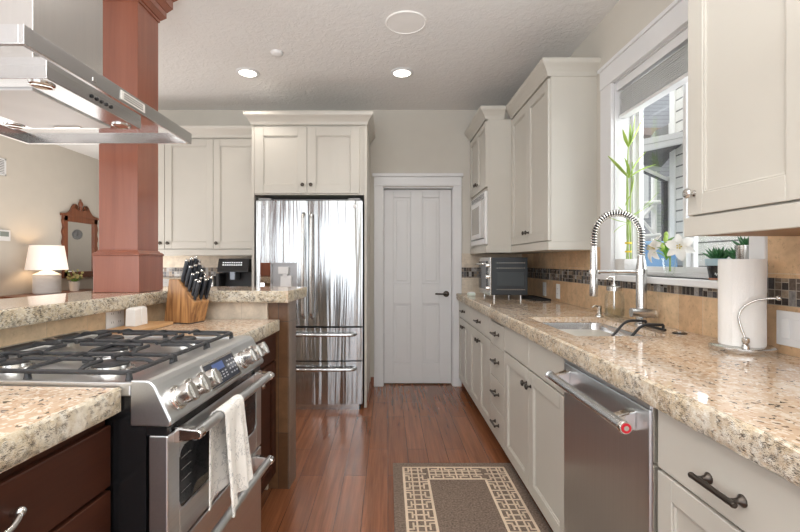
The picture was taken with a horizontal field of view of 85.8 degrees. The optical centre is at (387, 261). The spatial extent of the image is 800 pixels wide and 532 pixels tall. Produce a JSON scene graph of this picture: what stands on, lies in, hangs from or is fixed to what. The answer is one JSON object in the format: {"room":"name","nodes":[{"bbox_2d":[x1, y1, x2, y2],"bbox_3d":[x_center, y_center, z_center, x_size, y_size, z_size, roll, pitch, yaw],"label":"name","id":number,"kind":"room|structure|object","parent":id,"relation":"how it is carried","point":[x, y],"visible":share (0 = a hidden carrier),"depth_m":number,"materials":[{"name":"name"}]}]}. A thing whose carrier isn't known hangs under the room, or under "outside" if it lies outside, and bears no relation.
{"room":"kitchen","nodes":[
{"label":"kitchen","id":0,"kind":"room"},
{"bbox_2d":[0,135,98,295],"bbox_3d":[-4.360,-0.140,2.450,0.120,2.760,10.100,0,0,0],"label":"wall","id":1,"kind":"structure","parent":0,"point":[41,182],"depth_m":5.26,"materials":[{"name":"paint"}]},
{"bbox_2d":[0,158,5,175],"bbox_3d":[-4.293,-1.060,4.700,0.014,0.190,0.260,0,0,0],"label":"air vent","id":2,"kind":"object","parent":1,"relation":"in","point":[2,160],"visible":1,"depth_m":4.79,"materials":[{"name":"white plastic"}]},
{"bbox_2d":[0,229,10,240],"bbox_3d":[-4.285,-0.297,4.790,0.029,0.125,0.160,0,0,0],"label":"thermostat","id":3,"kind":"object","parent":1,"relation":"attached to","point":[5,235],"visible":1,"depth_m":4.80,"materials":[{"name":"white plastic"}]},
{"bbox_2d":[60,199,98,277],"bbox_3d":[-4.282,-0.329,5.990,0.064,1.092,0.729,0,0,0],"label":"wall mirror","id":4,"kind":"object","parent":1,"relation":"attached to","point":[79,230],"visible":0.83,"depth_m":5.97,"materials":[{"name":"brown wood"}]},
{"bbox_2d":[68,221,92,271],"bbox_3d":[-4.292,-0.207,5.990,0.008,0.695,0.530,0,0,0],"label":"mirror glass","id":5,"kind":"object","parent":4,"relation":"attached to","point":[80,233],"depth_m":6.00,"materials":[{"name":"silver metal"}]},
{"bbox_2d":[0,303,165,346],"bbox_3d":[-1.359,0.729,1.108,0.120,1.022,2.835,0,0,3],"label":"wall","id":6,"kind":"structure","parent":0,"point":[16,335],"depth_m":1.67,"materials":[{"name":"tile"}]},
{"bbox_2d":[106,310,123,328],"bbox_3d":[-1.246,0.255,1.965,0.007,0.116,0.117,0,0,3],"label":"wall outlet","id":7,"kind":"object","parent":6,"relation":"attached to","point":[114,318],"visible":0.72,"depth_m":1.96,"materials":[{"name":"white plastic"}]},
{"bbox_2d":[110,319,114,325],"bbox_3d":[-1.245,0.275,1.942,0.002,0.027,0.032,0,0,3],"label":"socket","id":8,"kind":"object","parent":7,"relation":"attached to","point":[112,321],"depth_m":1.94,"materials":[{"name":"white plastic"}]},
{"bbox_2d":[0,286,306,329],"bbox_3d":[-1.117,0.185,1.196,1.058,0.063,3.040,0,0,3],"label":"bar","id":9,"kind":"object","parent":6,"relation":"on","point":[19,311],"visible":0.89,"depth_m":1.88,"materials":[{"name":"beige stone"}]},
{"bbox_2d":[92,0,177,292],"bbox_3d":[-1.360,-0.683,2.265,0.378,1.673,0.378,0,0,0],"label":"wood column","id":10,"kind":"structure","parent":9,"relation":"on","point":[128,259],"depth_m":2.17,"materials":[{"name":"brown wood"}]},
{"bbox_2d":[205,302,267,489],"bbox_3d":[-0.937,0.729,2.428,0.570,1.022,0.146,0,0,3],"label":"wall","id":11,"kind":"structure","parent":0,"point":[215,310],"depth_m":2.35,"materials":[{"name":"paint"}]},
{"bbox_2d":[268,303,287,488],"bbox_3d":[-0.596,0.729,2.418,0.113,1.022,0.130,0,0,3],"label":"trim","id":12,"kind":"structure","parent":11,"relation":"attached to","point":[279,311],"depth_m":2.35,"materials":[{"name":"wood"}]},
{"bbox_2d":[288,300,295,488],"bbox_3d":[-0.540,0.729,2.415,0.009,1.022,0.134,0,0,3],"label":"trim","id":13,"kind":"structure","parent":11,"relation":"attached to","point":[291,305],"depth_m":2.39,"materials":[{"name":"wood"}]},
{"bbox_2d":[19,0,618,159],"bbox_3d":[-1.462,-1.570,2.450,5.915,0.100,10.340,0,0,0],"label":"ceiling","id":14,"kind":"structure","parent":0,"point":[338,54],"depth_m":3.12,"materials":[{"name":"paint"}]},
{"bbox_2d":[0,0,191,143],"bbox_3d":[-1.281,-1.028,1.526,0.759,0.983,0.914,0,0,0],"label":"range hood","id":15,"kind":"object","parent":14,"relation":"hanging from","point":[51,51],"visible":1,"depth_m":1.49,"materials":[{"name":"metal"}]},
{"bbox_2d":[236,67,259,77],"bbox_3d":[-1.125,-1.515,3.450,0.183,0.010,0.183,0,0,0],"label":"recessed light","id":16,"kind":"object","parent":14,"relation":"in","point":[245,72],"visible":1,"depth_m":3.44,"materials":[{"name":"glass"}]},
{"bbox_2d":[271,49,283,56],"bbox_3d":[-0.805,-1.509,3.120,0.092,0.022,0.092,0,0,0],"label":"ceiling sensor","id":17,"kind":"object","parent":14,"relation":"attached to","point":[277,53],"visible":1,"depth_m":3.10,"materials":[{"name":"white plastic"}]},
{"bbox_2d":[391,67,412,77],"bbox_3d":[0.112,-1.515,3.450,0.183,0.010,0.183,0,0,0],"label":"recessed light","id":18,"kind":"object","parent":14,"relation":"in","point":[402,72],"visible":1,"depth_m":3.44,"materials":[{"name":"glass"}]},
{"bbox_2d":[385,10,426,33],"bbox_3d":[0.114,-1.516,2.730,0.264,0.008,0.264,0,0,0],"label":"ceiling speaker","id":19,"kind":"object","parent":14,"relation":"attached to","point":[400,22],"visible":1,"depth_m":2.72},
{"bbox_2d":[158,110,509,381],"bbox_3d":[-0.637,-0.140,4.360,3.965,2.760,0.120,0,0,0],"label":"wall","id":20,"kind":"structure","parent":0,"point":[405,141],"depth_m":4.30,"materials":[{"name":"paint"}]},
{"bbox_2d":[158,126,165,255],"bbox_3d":[-2.308,-0.650,4.105,0.495,1.180,0.390,0,0,0],"label":"upper cabinet","id":21,"kind":"object","parent":20,"relation":"attached to","point":[161,147],"visible":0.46,"depth_m":3.96,"materials":[{"name":"paint"}]},
{"bbox_2d":[162,126,251,255],"bbox_3d":[-1.613,-0.650,4.105,0.895,1.180,0.390,0,0,0],"label":"upper cabinet","id":22,"kind":"object","parent":20,"relation":"attached to","point":[208,180],"visible":0.84,"depth_m":3.98,"materials":[{"name":"paint"}]},
{"bbox_2d":[163,253,521,292],"bbox_3d":[-0.632,0.113,4.295,3.935,0.395,0.010,0,0,0],"label":"backsplash","id":23,"kind":"structure","parent":20,"relation":"attached to","point":[469,260],"depth_m":4.29,"materials":[{"name":"tile"}]},
{"bbox_2d":[163,279,169,285],"bbox_3d":[-2.215,0.225,4.286,0.072,0.116,0.007,0,0,0],"label":"wall outlet","id":24,"kind":"object","parent":23,"relation":"attached to","point":[165,281],"visible":0.6,"depth_m":4.29,"materials":[{"name":"white plastic"}]},
{"bbox_2d":[163,268,478,277],"bbox_3d":[-0.632,0.105,4.295,3.935,0.100,0.011,0,0,0],"label":"mosaic band","id":25,"kind":"object","parent":23,"relation":"attached to","point":[167,272],"visible":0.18,"depth_m":4.29,"materials":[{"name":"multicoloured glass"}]},
{"bbox_2d":[372,173,462,386],"bbox_3d":[0.296,0.179,4.342,0.903,2.122,0.156,0,0,0],"label":"door","id":26,"kind":"structure","parent":20,"relation":"in","point":[418,230],"depth_m":4.36,"materials":[{"name":"paint"}]},
{"bbox_2d":[371,377,463,385],"bbox_3d":[0.314,1.195,4.293,0.972,0.090,0.015,0,0,0],"label":"baseboard","id":27,"kind":"structure","parent":20,"relation":"attached to","point":[372,378],"depth_m":4.29,"materials":[{"name":"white wood"}]},
{"bbox_2d":[261,383,552,531],"bbox_3d":[-1.462,1.280,2.450,5.915,0.080,10.340,0,0,0],"label":"floor","id":28,"kind":"structure","parent":0,"point":[343,482],"depth_m":2.80,"materials":[{"name":"brown wood"}]},
{"bbox_2d":[0,289,92,298],"bbox_3d":[-4.085,0.807,5.350,0.410,0.865,1.400,0,0,0],"label":"console table","id":29,"kind":"object","parent":28,"relation":"on","point":[80,290],"visible":0.15,"depth_m":4.96,"materials":[{"name":"brown wood"}]},
{"bbox_2d":[24,245,68,293],"bbox_3d":[-4.060,0.089,5.120,0.416,0.570,0.416,0,0,0],"label":"table lamp","id":30,"kind":"object","parent":29,"relation":"on","point":[47,258],"visible":1,"depth_m":5.00,"materials":[{"name":"white fabric"}]},
{"bbox_2d":[65,269,83,290],"bbox_3d":[-4.106,0.234,5.652,0.187,0.282,0.196,0,0,0],"label":"potted plant","id":31,"kind":"object","parent":29,"relation":"on","point":[74,285],"visible":0.97,"depth_m":5.60,"materials":[{"name":"green plant"}]},
{"bbox_2d":[0,420,109,531],"bbox_3d":[-0.990,0.807,0.729,0.655,0.865,0.700,0,0,3],"label":"base cabinet","id":32,"kind":"object","parent":28,"relation":"on","point":[60,488],"visible":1,"depth_m":0.92,"materials":[{"name":"brown wood"}]},
{"bbox_2d":[0,386,121,472],"bbox_3d":[-1.015,0.342,0.377,0.634,0.064,1.416,0,0,3],"label":"countertop","id":33,"kind":"structure","parent":32,"relation":"on","point":[33,420],"depth_m":0.91,"materials":[{"name":"beige stone"}]},
{"bbox_2d":[0,328,274,531],"bbox_3d":[-0.866,0.752,1.412,0.826,0.976,0.664,0,0,3],"label":"gas range","id":34,"kind":"object","parent":28,"relation":"on","point":[171,383],"visible":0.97,"depth_m":1.19,"materials":[{"name":"silver metal"}]},
{"bbox_2d":[0,335,235,395],"bbox_3d":[-0.938,0.306,1.417,0.692,0.055,0.700,0,0,0],"label":"cooktop","id":35,"kind":"object","parent":34,"relation":"in","point":[135,364],"depth_m":1.25,"materials":[{"name":"metal"}]},
{"bbox_2d":[209,394,252,517],"bbox_3d":[-0.465,0.570,1.279,0.072,0.303,0.200,0,0,3],"label":"dish towel","id":36,"kind":"object","parent":34,"relation":"hanging from","point":[229,450],"visible":0.96,"depth_m":1.27,"materials":[{"name":"fabric"}]},
{"bbox_2d":[256,332,275,493],"bbox_3d":[-0.916,0.807,2.054,0.650,0.865,0.596,0,0,3],"label":"base cabinet","id":37,"kind":"object","parent":28,"relation":"on","point":[268,390],"visible":0.19,"depth_m":2.24,"materials":[{"name":"brown wood"}]},
{"bbox_2d":[112,319,279,342],"bbox_3d":[-0.918,0.342,2.051,0.634,0.064,0.601,0,0,3],"label":"countertop","id":38,"kind":"structure","parent":37,"relation":"on","point":[258,329],"depth_m":2.09,"materials":[{"name":"beige stone"}]},
{"bbox_2d":[105,321,172,329],"bbox_3d":[-1.152,0.302,2.005,0.160,0.014,0.290,0,0,3],"label":"cutting board","id":39,"kind":"object","parent":38,"relation":"on","point":[151,325],"visible":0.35,"depth_m":1.98,"materials":[{"name":"brown wood"}]},
{"bbox_2d":[125,307,140,326],"bbox_3d":[-1.173,0.252,1.981,0.048,0.085,0.047,0,0,3],"label":"salt shaker","id":40,"kind":"object","parent":39,"relation":"on","point":[133,314],"visible":1,"depth_m":1.96,"materials":[{"name":"white ceramic"}]},
{"bbox_2d":[137,306,147,324],"bbox_3d":[-1.170,0.252,2.029,0.048,0.085,0.047,0,0,3],"label":"salt shaker","id":41,"kind":"object","parent":39,"relation":"on","point":[144,320],"visible":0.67,"depth_m":2.02,"materials":[{"name":"white ceramic"}]},
{"bbox_2d":[164,279,208,323],"bbox_3d":[-1.036,0.199,2.214,0.186,0.222,0.112,0,0,18],"label":"knife block","id":42,"kind":"object","parent":38,"relation":"on","point":[181,308],"visible":0.73,"depth_m":2.17,"materials":[{"name":"brown wood"}]},
{"bbox_2d":[181,259,189,282],"bbox_3d":[-1.030,0.071,2.170,0.068,0.176,0.021,0,0,18],"label":"kitchen knife","id":43,"kind":"object","parent":42,"relation":"in","point":[186,264],"visible":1,"depth_m":2.16,"materials":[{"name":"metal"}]},
{"bbox_2d":[185,265,192,287],"bbox_3d":[-1.012,0.099,2.168,0.064,0.166,0.020,0,0,18],"label":"kitchen knife","id":44,"kind":"object","parent":42,"relation":"in","point":[190,267],"visible":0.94,"depth_m":2.16,"materials":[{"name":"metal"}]},
{"bbox_2d":[185,257,193,279],"bbox_3d":[-1.021,0.067,2.195,0.070,0.183,0.021,0,0,18],"label":"kitchen knife","id":45,"kind":"object","parent":42,"relation":"in","point":[191,259],"visible":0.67,"depth_m":2.18,"materials":[{"name":"metal"}]},
{"bbox_2d":[187,273,194,292],"bbox_3d":[-0.995,0.129,2.159,0.060,0.152,0.018,0,0,18],"label":"kitchen knife","id":46,"kind":"object","parent":42,"relation":"in","point":[191,280],"visible":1,"depth_m":2.15,"materials":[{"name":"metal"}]},
{"bbox_2d":[191,279,197,296],"bbox_3d":[-0.976,0.155,2.157,0.057,0.145,0.017,0,0,18],"label":"kitchen knife","id":47,"kind":"object","parent":42,"relation":"in","point":[195,280],"visible":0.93,"depth_m":2.15,"materials":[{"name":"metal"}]},
{"bbox_2d":[192,264,196,272],"bbox_3d":[-1.002,0.095,2.193,0.067,0.173,0.020,0,0,18],"label":"kitchen knife","id":48,"kind":"object","parent":42,"relation":"in","point":[194,268],"visible":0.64,"depth_m":2.18,"materials":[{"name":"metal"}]},
{"bbox_2d":[191,271,198,289],"bbox_3d":[-0.986,0.125,2.183,0.062,0.160,0.018,0,0,18],"label":"kitchen knife","id":49,"kind":"object","parent":42,"relation":"in","point":[196,272],"visible":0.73,"depth_m":2.17,"materials":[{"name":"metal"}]},
{"bbox_2d":[193,256,197,263],"bbox_3d":[-1.011,0.063,2.220,0.073,0.191,0.021,0,0,18],"label":"kitchen knife","id":50,"kind":"object","parent":42,"relation":"in","point":[195,257],"visible":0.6,"depth_m":2.21,"materials":[{"name":"metal"}]},
{"bbox_2d":[193,280,200,301],"bbox_3d":[-0.960,0.168,2.147,0.061,0.157,0.018,0,0,18],"label":"kitchen knife","id":51,"kind":"object","parent":42,"relation":"in","point":[198,284],"visible":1,"depth_m":2.14,"materials":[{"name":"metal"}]},
{"bbox_2d":[196,262,200,270],"bbox_3d":[-0.993,0.091,2.218,0.069,0.181,0.020,0,0,18],"label":"kitchen knife","id":52,"kind":"object","parent":42,"relation":"in","point":[198,263],"visible":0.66,"depth_m":2.20,"materials":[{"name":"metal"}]},
{"bbox_2d":[198,269,202,278],"bbox_3d":[-0.976,0.122,2.208,0.064,0.168,0.018,0,0,18],"label":"kitchen knife","id":53,"kind":"object","parent":42,"relation":"in","point":[201,270],"visible":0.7,"depth_m":2.20,"materials":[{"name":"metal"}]},
{"bbox_2d":[199,278,206,300],"bbox_3d":[-0.946,0.164,2.185,0.064,0.165,0.018,0,0,18],"label":"kitchen knife","id":54,"kind":"object","parent":42,"relation":"in","point":[204,282],"visible":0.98,"depth_m":2.18,"materials":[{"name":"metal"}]},
{"bbox_2d":[205,277,212,299],"bbox_3d":[-0.933,0.161,2.222,0.066,0.172,0.018,0,0,18],"label":"kitchen knife","id":55,"kind":"object","parent":42,"relation":"in","point":[210,278],"visible":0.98,"depth_m":2.21,"materials":[{"name":"metal"}]},
{"bbox_2d":[243,111,374,407],"bbox_3d":[-0.670,-0.010,3.946,1.090,2.500,0.701,0,0,0],"label":"cabinet","id":56,"kind":"object","parent":28,"relation":"on","point":[296,154],"visible":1,"depth_m":3.66,"materials":[{"name":"paint"}]},
{"bbox_2d":[256,198,363,408],"bbox_3d":[-0.658,0.352,3.893,0.890,1.775,0.755,0,0,0],"label":"refrigerator","id":57,"kind":"object","parent":28,"relation":"on","point":[317,245],"visible":0.85,"depth_m":3.59,"materials":[{"name":"silver metal"}]},
{"bbox_2d":[459,301,470,394],"bbox_3d":[1.005,0.809,3.993,0.673,0.862,0.583,0,0,0],"label":"base cabinet","id":58,"kind":"object","parent":28,"relation":"on","point":[464,310],"visible":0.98,"depth_m":3.96,"materials":[{"name":"paint"}]},
{"bbox_2d":[393,463,551,531],"bbox_3d":[0.391,1.235,1.595,0.722,0.009,2.090,0,0,0],"label":"runner rug","id":59,"kind":"object","parent":28,"relation":"on","point":[428,497],"visible":1,"depth_m":2.23,"materials":[{"name":"beige fabric"}]},
{"bbox_2d":[470,307,492,428],"bbox_3d":[1.005,0.809,3.328,0.673,0.862,0.743,0,0,0],"label":"base cabinet","id":60,"kind":"object","parent":28,"relation":"on","point":[480,327],"visible":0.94,"depth_m":3.26,"materials":[{"name":"paint"}]},
{"bbox_2d":[489,320,505,450],"bbox_3d":[1.005,0.809,2.780,0.673,0.862,0.348,0,0,0],"label":"base cabinet","id":61,"kind":"object","parent":28,"relation":"on","point":[497,359],"visible":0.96,"depth_m":2.74,"materials":[{"name":"paint"}]},
{"bbox_2d":[505,326,616,531],"bbox_3d":[1.008,0.809,2.155,0.669,0.862,0.898,0,0,0],"label":"base cabinet","id":62,"kind":"object","parent":28,"relation":"on","point":[534,404],"visible":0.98,"depth_m":2.08,"materials":[{"name":"paint"}]},
{"bbox_2d":[545,358,661,531],"bbox_3d":[0.957,0.799,1.417,0.676,0.841,0.567,0,0,0],"label":"dishwasher","id":63,"kind":"object","parent":28,"relation":"on","point":[611,467],"visible":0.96,"depth_m":1.36,"materials":[{"name":"silver metal"}]},
{"bbox_2d":[658,410,799,531],"bbox_3d":[1.005,0.809,0.789,0.673,0.862,0.676,0,0,0],"label":"base cabinet","id":64,"kind":"object","parent":28,"relation":"on","point":[704,485],"visible":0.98,"depth_m":0.93,"materials":[{"name":"paint"}]},
{"bbox_2d":[456,293,799,486],"bbox_3d":[1.005,0.338,2.369,0.656,0.077,3.838,0,0,0],"label":"countertop","id":65,"kind":"structure","parent":64,"relation":"on","point":[749,405],"depth_m":1.22,"materials":[{"name":"beige stone"}]},
{"bbox_2d":[467,292,475,295],"bbox_3d":[0.765,0.293,3.953,0.070,0.034,0.055,0,0,0],"label":"soap dish","id":66,"kind":"object","parent":65,"relation":"on","point":[468,293],"visible":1,"depth_m":3.93,"materials":[{"name":"white ceramic"}]},
{"bbox_2d":[475,257,527,298],"bbox_3d":[0.970,0.135,3.740,0.360,0.350,0.418,0,0,0],"label":"toaster oven","id":67,"kind":"object","parent":65,"relation":"on","point":[508,276],"visible":0.98,"depth_m":3.54,"materials":[{"name":"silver metal"}]},
{"bbox_2d":[522,295,550,300],"bbox_3d":[1.228,0.301,3.600,0.125,0.015,0.400,0,0,0],"label":"baking tray","id":68,"kind":"object","parent":65,"relation":"on","point":[530,297],"visible":0.9,"depth_m":3.58,"materials":[{"name":"black metal"}]},
{"bbox_2d":[541,322,642,335],"bbox_3d":[0.983,0.446,2.110,0.435,0.209,0.660,0,0,0],"label":"sink","id":69,"kind":"object","parent":65,"relation":"in","point":[558,325],"visible":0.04,"depth_m":2.42,"materials":[{"name":"metal"}]},
{"bbox_2d":[591,305,603,316],"bbox_3d":[1.196,0.277,2.465,0.076,0.065,0.044,0,0,0],"label":"soap pump","id":70,"kind":"object","parent":65,"relation":"on","point":[599,307],"visible":1,"depth_m":2.45,"materials":[{"name":"silver metal"}]},
{"bbox_2d":[606,276,621,308],"bbox_3d":[1.262,0.193,2.400,0.103,0.233,0.103,0,0,0],"label":"soap dispenser","id":71,"kind":"object","parent":65,"relation":"on","point":[613,287],"visible":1,"depth_m":2.39,"materials":[{"name":"silver metal"}]},
{"bbox_2d":[589,209,658,324],"bbox_3d":[1.155,0.024,2.121,0.317,0.571,0.078,0,0,0],"label":"kitchen faucet","id":72,"kind":"object","parent":65,"relation":"on","point":[641,311],"visible":0.98,"depth_m":2.12,"materials":[{"name":"metal"}]},
{"bbox_2d":[611,319,665,335],"bbox_3d":[1.143,0.339,1.988,0.197,0.129,0.181,0,0,0],"label":"rack","id":73,"kind":"object","parent":65,"relation":"on","point":[651,325],"visible":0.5,"depth_m":1.97,"materials":[{"name":"black metal"}]},
{"bbox_2d":[708,296,781,355],"bbox_3d":[1.236,0.157,1.503,0.188,0.304,0.193,0,0,35],"label":"paper towel holder","id":74,"kind":"object","parent":65,"relation":"on","point":[745,349],"visible":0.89,"depth_m":1.43,"materials":[{"name":"silver metal"}]},
{"bbox_2d":[718,259,766,347],"bbox_3d":[1.238,0.139,1.505,0.133,0.298,0.133,0,0,0],"label":"paper towel roll","id":75,"kind":"object","parent":74,"relation":"on","point":[740,281],"visible":0.88,"depth_m":1.45,"materials":[{"name":"paper"}]},
{"bbox_3d":[-1.832,0.806,3.973,1.335,0.868,0.647,0,0,0],"label":"base cabinet","id":76,"kind":"object","parent":28,"relation":"on","visible":0},
{"bbox_3d":[-1.842,0.341,3.974,1.355,0.062,0.629,0,0,0],"label":"countertop","id":77,"kind":"structure","parent":76,"relation":"on","visible":0},
{"bbox_2d":[208,276,215,285],"bbox_3d":[-1.607,0.217,3.915,0.116,0.184,0.100,0,0,-36],"label":"milk jug","id":78,"kind":"object","parent":77,"relation":"on","point":[214,277],"visible":0.2,"depth_m":3.89,"materials":[{"name":"silver metal"}]},
{"bbox_2d":[216,258,251,286],"bbox_3d":[-1.375,0.139,4.020,0.280,0.342,0.480,0,0,0],"label":"coffee machine","id":79,"kind":"object","parent":77,"relation":"on","point":[236,272],"visible":0.65,"depth_m":3.84,"materials":[{"name":"black plastic"}]},
{"bbox_2d":[566,0,794,356],"bbox_3d":[1.420,-0.140,2.450,0.150,2.760,10.100,0,0,0],"label":"wall","id":80,"kind":"structure","parent":0,"point":[626,19],"depth_m":2.55,"materials":[{"name":"paint"}]},
{"bbox_2d":[465,106,532,253],"bbox_3d":[1.054,-0.684,3.917,0.582,1.212,0.741,0,0,0],"label":"upper cabinet","id":81,"kind":"object","parent":80,"relation":"attached to","point":[488,132],"visible":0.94,"depth_m":3.60,"materials":[{"name":"paint"}]},
{"bbox_2d":[471,191,486,246],"bbox_3d":[1.049,-0.377,3.945,0.472,0.446,0.634,0,0,0],"label":"microwave","id":82,"kind":"object","parent":81,"relation":"in","point":[479,204],"visible":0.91,"depth_m":3.83,"materials":[{"name":"white plastic"}]},
{"bbox_2d":[505,57,600,252],"bbox_3d":[1.160,-0.684,3.156,0.370,1.212,0.888,0,0,0],"label":"upper cabinet","id":83,"kind":"object","parent":80,"relation":"attached to","point":[553,113],"visible":0.99,"depth_m":2.77,"materials":[{"name":"paint"}]},
{"bbox_2d":[522,236,799,357],"bbox_3d":[1.340,0.107,2.400,0.010,0.405,3.800,0,0,0],"label":"backsplash","id":84,"kind":"structure","parent":80,"relation":"attached to","point":[694,314],"depth_m":2.05,"materials":[{"name":"tile"}]},
{"bbox_2d":[543,282,545,295],"bbox_3d":[1.331,0.230,3.660,0.007,0.116,0.072,0,0,0],"label":"wall outlet","id":85,"kind":"object","parent":84,"relation":"attached to","point":[544,283],"visible":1,"depth_m":3.65,"materials":[{"name":"white plastic"}]},
{"bbox_2d":[556,284,559,298],"bbox_3d":[1.331,0.230,3.370,0.007,0.116,0.072,0,0,0],"label":"wall outlet","id":86,"kind":"object","parent":84,"relation":"attached to","point":[557,285],"visible":1,"depth_m":3.35,"materials":[{"name":"white plastic"}]},
{"bbox_2d":[528,268,799,307],"bbox_3d":[1.339,0.102,2.400,0.011,0.093,3.800,0,0,0],"label":"mosaic band","id":87,"kind":"object","parent":84,"relation":"attached to","point":[788,289],"visible":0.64,"depth_m":1.97,"materials":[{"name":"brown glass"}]},
{"bbox_2d":[776,310,799,348],"bbox_3d":[1.331,0.222,1.415,0.008,0.116,0.117,0,0,0],"label":"switch plate","id":88,"kind":"object","parent":84,"relation":"attached to","point":[787,322],"visible":1,"depth_m":1.43,"materials":[{"name":"white plastic"}]},
{"bbox_2d":[597,0,767,288],"bbox_3d":[1.397,-0.545,2.097,0.195,1.304,1.190,0,0,0],"label":"window","id":89,"kind":"structure","parent":80,"relation":"in","point":[672,21],"depth_m":2.51,"materials":[{"name":"paint"}]},
{"bbox_2d":[608,117,655,274],"bbox_3d":[1.404,-0.383,2.487,0.263,0.915,0.121,0,0,13],"label":"bamboo","id":90,"kind":"object","parent":89,"relation":"on","point":[620,264],"visible":0.89,"depth_m":2.48,"materials":[{"name":"green plant"}]},
{"bbox_2d":[615,259,636,274],"bbox_3d":[1.392,0.029,2.490,0.116,0.092,0.116,0,0,0],"label":"pot","id":91,"kind":"object","parent":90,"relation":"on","point":[620,264],"depth_m":2.44,"materials":[{"name":"white ceramic"}]},
{"bbox_2d":[616,28,687,117],"bbox_3d":[1.386,-0.953,2.066,0.068,0.210,0.960,0,0,0],"label":"window blind","id":92,"kind":"object","parent":89,"relation":"attached to","point":[665,71],"visible":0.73,"depth_m":2.20,"materials":[{"name":"white fabric"}]},
{"bbox_2d":[646,235,669,269],"bbox_3d":[1.343,-0.045,2.163,0.073,0.180,0.138,0,0,-9],"label":"lily","id":93,"kind":"object","parent":89,"relation":"on","point":[652,247],"visible":1,"depth_m":2.16,"materials":[{"name":"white plant"}]},
{"bbox_2d":[665,234,695,270],"bbox_3d":[1.378,-0.045,2.047,0.068,0.180,0.126,0,0,-21],"label":"lily","id":94,"kind":"object","parent":89,"relation":"on","point":[679,247],"visible":1,"depth_m":2.03,"materials":[{"name":"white plant"}]},
{"bbox_2d":[702,247,729,279],"bbox_3d":[1.392,0.004,1.801,0.109,0.140,0.108,0,0,0],"label":"succulent plant","id":95,"kind":"object","parent":89,"relation":"on","point":[714,255],"visible":0.59,"depth_m":1.79,"materials":[{"name":"plant"}]},
{"bbox_2d":[723,247,735,258],"bbox_3d":[1.428,0.005,1.742,0.103,0.140,0.106,0,0,0],"label":"succulent plant","id":96,"kind":"object","parent":89,"relation":"on","point":[731,254],"visible":0.12,"depth_m":1.75,"materials":[{"name":"green plant"}]},
{"bbox_2d":[731,236,748,258],"bbox_3d":[1.391,-0.014,1.664,0.076,0.177,0.076,0,0,0],"label":"succulent plant","id":97,"kind":"object","parent":89,"relation":"on","point":[742,248],"visible":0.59,"depth_m":1.66,"materials":[{"name":"silver metal"}]},
{"bbox_2d":[682,0,799,236],"bbox_3d":[1.127,-0.686,0.978,0.435,1.208,0.855,0,0,0],"label":"upper cabinet","id":98,"kind":"object","parent":80,"relation":"attached to","point":[744,55],"visible":1,"depth_m":1.18,"materials":[{"name":"paint"}]},
{"label":"outside","id":99,"kind":"structure","parent":0,"visible":0},
{"bbox_3d":[20.752,2.340,16.000,38.495,0.200,48.000,0,0,0],"label":"ground","id":100,"kind":"structure","parent":99,"visible":0},
{"bbox_2d":[643,171,660,240],"bbox_3d":[5.398,0.168,9.030,0.599,4.125,0.150,0,0,0],"label":"deck railing","id":101,"kind":"object","parent":100,"relation":"on","point":[653,208],"visible":0.38,"depth_m":9.00,"materials":[{"name":"white wood"}]},
{"bbox_2d":[643,94,668,240],"bbox_3d":[9.250,-2.760,15.050,7.500,10.000,5.900,0,0,0],"label":"house","id":102,"kind":"structure","parent":100,"relation":"on","point":[655,115],"depth_m":12.50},
{"bbox_2d":[643,167,668,240],"bbox_3d":[4.158,0.377,6.846,1.633,3.727,0.156,0,0,-36],"label":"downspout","id":103,"kind":"object","parent":100,"relation":"on","point":[664,180],"visible":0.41,"depth_m":7.23,"materials":[{"name":"white metal"}]},
{"bbox_2d":[643,241,676,266],"bbox_3d":[4.076,0.960,6.865,0.880,2.560,0.730,0,0,0],"label":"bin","id":104,"kind":"object","parent":100,"relation":"on","point":[661,262],"visible":0.02,"depth_m":6.60,"materials":[{"name":"blue plastic"}]},
{"bbox_2d":[669,85,748,266],"bbox_3d":[6.588,-0.860,4.075,3.825,6.200,6.150,0,0,0],"label":"house","id":105,"kind":"structure","parent":100,"relation":"on","point":[676,96],"depth_m":6.96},
{"bbox_2d":[643,131,682,166],"bbox_3d":[4.409,-1.810,6.968,0.624,0.483,2.234,0,0,34],"label":"porch roof","id":106,"kind":"structure","parent":105,"relation":"attached to","point":[657,149],"depth_m":6.69,"materials":[{"name":"paint"}]},
{"bbox_3d":[1.385,0.028,2.115,0.069,0.093,0.069,0,0,0],"label":"flower vase","id":107,"kind":"object","parent":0,"visible":0},
{"bbox_2d":[653,232,673,270],"bbox_3d":[1.360,-0.052,2.114,0.090,0.195,0.099,0,0,0],"label":"stem","id":108,"kind":"object","parent":107,"relation":"in","point":[664,248],"visible":0.82,"depth_m":2.10,"materials":[{"name":"green plant"}]},
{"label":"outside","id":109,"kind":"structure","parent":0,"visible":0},
{"bbox_2d":[651,124,668,136],"bbox_3d":[6.347,-2.843,9.975,0.480,0.598,1.215,0,0,22],"label":"roof","id":110,"kind":"structure","parent":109,"point":[664,130],"depth_m":9.50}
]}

